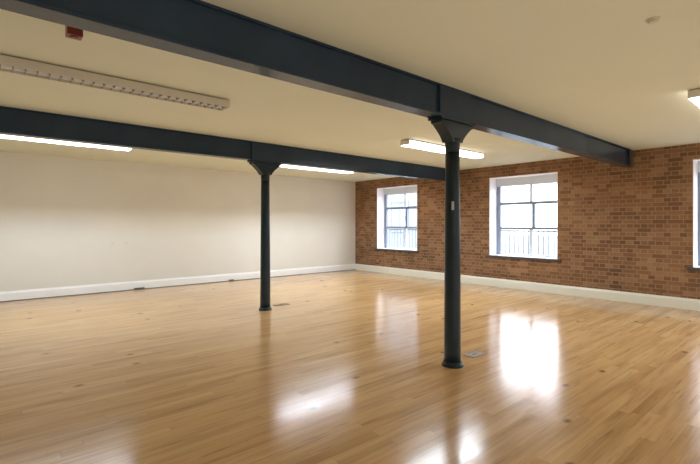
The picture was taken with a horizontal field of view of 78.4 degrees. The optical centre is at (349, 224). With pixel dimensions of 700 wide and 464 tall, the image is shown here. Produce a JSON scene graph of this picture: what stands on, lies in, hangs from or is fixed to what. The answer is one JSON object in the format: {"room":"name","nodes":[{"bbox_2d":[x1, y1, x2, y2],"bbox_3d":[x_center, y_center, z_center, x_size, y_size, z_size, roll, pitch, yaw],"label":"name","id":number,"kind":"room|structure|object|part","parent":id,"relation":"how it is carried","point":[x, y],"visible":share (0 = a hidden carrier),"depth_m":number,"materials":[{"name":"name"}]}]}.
{"room":"empty office space","nodes":[
{"label":"empty office space","id":0,"kind":"room"},
{"bbox_2d":[0,151,354,291],"bbox_3d":[-4.673,0.039,9.504,13.270,2.750,0.300,0,0,-41],"label":"wall","id":1,"kind":"structure","parent":0,"point":[60,217],"depth_m":9.49,"materials":[{"name":"beige paint"}]},
{"bbox_2d":[0,264,355,301],"bbox_3d":[-4.577,1.321,9.375,12.508,0.185,0.022,0,0,-41],"label":"baseboard","id":2,"kind":"structure","parent":1,"relation":"attached to","point":[95,288],"depth_m":9.51,"materials":[{"name":"white paint"}]},
{"bbox_2d":[0,270,699,463],"bbox_3d":[0.354,1.474,3.671,13.270,0.120,15.840,0,0,-41],"label":"floor","id":3,"kind":"structure","parent":0,"point":[351,370],"depth_m":3.94,"materials":[{"name":"brown wood"}]},
{"bbox_2d":[247,160,282,310],"bbox_3d":[-1.407,0.190,7.131,0.570,2.448,0.216,0,0,-41],"label":"column","id":4,"kind":"structure","parent":3,"relation":"on","point":[265,169],"depth_m":7.06,"materials":[{"name":"black metal"}]},
{"bbox_2d":[0,106,444,181],"bbox_3d":[-2.165,-1.183,6.451,12.341,0.303,0.162,0,0,-41],"label":"steel beam","id":5,"kind":"structure","parent":4,"relation":"on","point":[13,121],"depth_m":6.19,"materials":[{"name":"metal"}]},
{"bbox_3d":[-1.385,-1.181,7.037,0.510,0.295,0.030,0,0,-41],"label":"splice plate","id":6,"kind":"part","parent":5,"relation":"part of","materials":[{"name":"paint"}]},
{"bbox_3d":[-1.407,-1.024,7.131,0.570,0.020,0.170,0,0,-41],"label":"cap plate","id":7,"kind":"part","parent":4,"relation":"part of","materials":[{"name":"black metal"}]},
{"bbox_2d":[428,116,475,368],"bbox_3d":[1.031,0.190,4.318,0.570,2.448,0.216,0,0,-41],"label":"column","id":8,"kind":"structure","parent":3,"relation":"on","point":[452,132],"depth_m":4.25,"materials":[{"name":"black metal"}]},
{"bbox_2d":[0,0,630,166],"bbox_3d":[0.256,-1.183,3.642,12.341,0.303,0.162,0,0,-41],"label":"steel beam","id":9,"kind":"structure","parent":8,"relation":"on","point":[197,29],"depth_m":2.99,"materials":[{"name":"metal"}]},
{"bbox_3d":[1.036,-1.181,4.228,0.510,0.295,0.030,0,0,-41],"label":"splice plate","id":10,"kind":"part","parent":9,"relation":"part of","materials":[{"name":"paint"}]},
{"bbox_3d":[4.891,-1.181,7.638,0.102,0.299,0.158,0,0,-41],"label":"plate","id":11,"kind":"part","parent":9,"relation":"part of","materials":[{"name":"black metal"}]},
{"bbox_3d":[1.031,-1.024,4.318,0.570,0.020,0.170,0,0,-41],"label":"cap plate","id":12,"kind":"part","parent":8,"relation":"part of","materials":[{"name":"black metal"}]},
{"bbox_2d":[462,350,486,357],"bbox_3d":[1.361,1.410,4.685,0.260,0.006,0.150,0,0,-41],"label":"socket","id":13,"kind":"object","parent":3,"relation":"on","point":[475,353],"visible":1,"depth_m":4.68,"materials":[{"name":"metal"}]},
{"bbox_3d":[1.361,1.412,4.685,0.220,0.004,0.112,0,0,-41],"label":"lid","id":14,"kind":"part","parent":13,"relation":"part of","materials":[{"name":"metal"}]},
{"bbox_2d":[0,0,699,181],"bbox_3d":[0.354,-1.436,3.671,13.270,0.200,15.840,0,0,-41],"label":"ceiling","id":15,"kind":"structure","parent":0,"point":[596,68],"depth_m":3.85,"materials":[{"name":"paint"}]},
{"bbox_2d":[0,134,132,150],"bbox_3d":[-4.491,-1.293,6.558,2.100,0.084,0.200,0,0,-41],"label":"ceiling light","id":16,"kind":"object","parent":15,"relation":"attached to","point":[1,135],"visible":0.35,"depth_m":6.63,"materials":[{"name":"white plastic"}]},
{"bbox_2d":[65,25,82,40],"bbox_3d":[-1.823,-1.284,2.838,0.096,0.103,0.092,0,0,-41],"label":"fire alarm","id":17,"kind":"object","parent":15,"relation":"attached to","point":[70,32],"visible":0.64,"depth_m":2.81,"materials":[{"name":"red plastic"}]},
{"bbox_2d":[0,54,229,110],"bbox_3d":[-2.144,-1.292,3.974,2.100,0.086,0.200,0,0,-41],"label":"ceiling light","id":18,"kind":"object","parent":15,"relation":"attached to","point":[9,64],"visible":1,"depth_m":3.87,"materials":[{"name":"beige metal"}]},
{"bbox_2d":[280,164,353,173],"bbox_3d":[-0.759,-1.293,9.841,2.100,0.084,0.200,0,0,-41],"label":"ceiling light","id":19,"kind":"object","parent":15,"relation":"attached to","point":[283,165],"visible":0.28,"depth_m":9.80,"materials":[{"name":"white plastic"}]},
{"bbox_2d":[400,139,444,153],"bbox_3d":[1.265,-1.293,6.931,1.433,0.084,0.448,0,0,-41],"label":"ceiling light","id":20,"kind":"object","parent":15,"relation":"attached to","point":[410,143],"depth_m":7.01,"materials":[{"name":"white plastic"}]},
{"bbox_2d":[402,144,474,158],"bbox_3d":[1.587,-1.284,7.502,2.076,0.065,0.008,0,0,-41],"label":"diffuser","id":21,"kind":"object","parent":20,"relation":"attached to","point":[408,145],"depth_m":7.33,"materials":[{"name":"white plastic"}]},
{"bbox_2d":[645,17,659,24],"bbox_3d":[1.973,-1.323,2.796,0.080,0.025,0.080,0,0,-41],"label":"ceiling detector","id":22,"kind":"object","parent":15,"relation":"attached to","point":[652,20],"visible":1,"depth_m":2.78,"materials":[{"name":"beige plastic"}]},
{"bbox_2d":[688,89,699,107],"bbox_3d":[4.211,-1.293,4.871,2.100,0.084,0.200,0,0,-41],"label":"ceiling light","id":23,"kind":"object","parent":15,"relation":"attached to","point":[693,95],"visible":1,"depth_m":4.25,"materials":[{"name":"white plastic"}]},
{"bbox_2d":[689,97,699,107],"bbox_3d":[4.149,-1.284,4.944,2.076,0.065,0.008,0,0,-41],"label":"diffuser","id":24,"kind":"object","parent":23,"relation":"attached to","point":[695,100],"depth_m":4.45,"materials":[{"name":"white plastic"}]},
{"bbox_2d":[388,193,416,247],"bbox_3d":[1.327,-4.026,32.961,3.350,11.120,20.200,0,0,-41],"label":"sky","id":25,"kind":"structure","parent":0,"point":[396,217],"depth_m":28.23,"materials":[{"name":"white"}]},
{"bbox_2d":[355,143,699,299],"bbox_3d":[5.239,0.039,7.883,0.370,2.750,15.100,0,0,-41],"label":"wall","id":26,"kind":"structure","parent":0,"point":[630,229],"depth_m":8.30,"materials":[{"name":"brown brick"}]},
{"bbox_2d":[374,185,418,252],"bbox_3d":[1.427,-0.159,12.267,0.420,1.835,1.690,0,0,-41],"label":"window","id":27,"kind":"structure","parent":26,"relation":"in","point":[382,193],"depth_m":12.75,"materials":[{"name":"white paint"}]},
{"bbox_3d":[1.560,-0.181,12.381,0.070,1.766,1.526,0,0,-41],"label":"frame","id":28,"kind":"part","parent":27,"relation":"part of","materials":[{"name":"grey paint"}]},
{"bbox_3d":[1.310,0.734,12.166,0.110,0.051,1.690,0,0,-41],"label":"sill","id":29,"kind":"part","parent":27,"relation":"part of","materials":[{"name":"stone"}]},
{"bbox_3d":[1.560,0.685,12.381,0.070,0.033,1.346,0,0,-41],"label":"rail","id":30,"kind":"part","parent":27,"relation":"part of","materials":[{"name":"paint"}]},
{"bbox_2d":[486,172,560,261],"bbox_3d":[3.853,-0.159,9.453,0.420,1.835,1.690,0,0,-41],"label":"window","id":31,"kind":"structure","parent":26,"relation":"in","point":[496,184],"depth_m":9.72,"materials":[{"name":"white paint"}]},
{"bbox_3d":[3.985,-0.181,9.567,0.070,1.766,1.526,0,0,-41],"label":"frame","id":32,"kind":"part","parent":31,"relation":"part of","materials":[{"name":"grey paint"}]},
{"bbox_3d":[3.735,0.734,9.352,0.110,0.051,1.690,0,0,-41],"label":"sill","id":33,"kind":"part","parent":31,"relation":"part of","materials":[{"name":"stone"}]},
{"bbox_3d":[3.985,0.685,9.567,0.070,0.033,1.346,0,0,-41],"label":"rail","id":34,"kind":"part","parent":31,"relation":"part of","materials":[{"name":"paint"}]},
{"bbox_2d":[355,264,699,310],"bbox_3d":[5.091,1.321,7.755,0.022,0.185,15.100,0,0,-41],"label":"baseboard","id":35,"kind":"structure","parent":26,"relation":"attached to","point":[639,298],"depth_m":8.68,"materials":[{"name":"paint"}]},
{"bbox_2d":[623,150,633,167],"bbox_3d":[5.000,-1.185,7.732,0.186,0.301,0.140,0,0,-41],"label":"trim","id":36,"kind":"structure","parent":26,"relation":"attached to","point":[632,151],"depth_m":7.69,"materials":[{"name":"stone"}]},
{"bbox_2d":[687,159,699,270],"bbox_3d":[6.298,-0.159,6.617,0.420,1.835,1.690,0,0,-41],"label":"window","id":37,"kind":"structure","parent":26,"relation":"in","point":[696,162],"depth_m":7.22,"materials":[{"name":"white paint"}]},
{"bbox_3d":[6.180,0.734,6.515,0.110,0.051,1.690,0,0,-41],"label":"sill","id":38,"kind":"part","parent":37,"relation":"part of","materials":[{"name":"stone"}]},
{"bbox_3d":[6.430,-0.181,6.731,0.070,1.766,1.526,0,0,-41],"label":"frame","id":39,"kind":"part","parent":37,"relation":"part of","materials":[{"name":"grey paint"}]},
{"label":"outside","id":40,"kind":"structure","parent":0,"visible":0},
{"bbox_2d":[502,235,556,255],"bbox_3d":[19.721,1.624,30.201,50.690,0.180,100.000,0,0,-41],"label":"ground","id":41,"kind":"structure","parent":40,"point":[551,238],"depth_m":32.93,"materials":[{"name":"white"}]},
{"bbox_2d":[388,229,416,247],"bbox_3d":[1.804,0.834,13.040,0.050,1.400,3.000,0,0,-41],"label":"railing","id":42,"kind":"object","parent":41,"relation":"on","point":[388,229],"visible":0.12,"depth_m":13.21,"materials":[{"name":"metal"}]},
{"bbox_2d":[502,230,556,255],"bbox_3d":[4.089,0.834,10.389,0.050,1.400,3.000,0,0,-41],"label":"railing","id":43,"kind":"object","parent":41,"relation":"on","point":[505,231],"visible":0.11,"depth_m":10.20,"materials":[{"name":"metal"}]},
{"bbox_3d":[4.089,0.154,10.389,0.040,0.040,3.000,0,0,-41],"label":"rail","id":44,"kind":"part","parent":43,"relation":"part of","materials":[{"name":"metal"}]}
]}

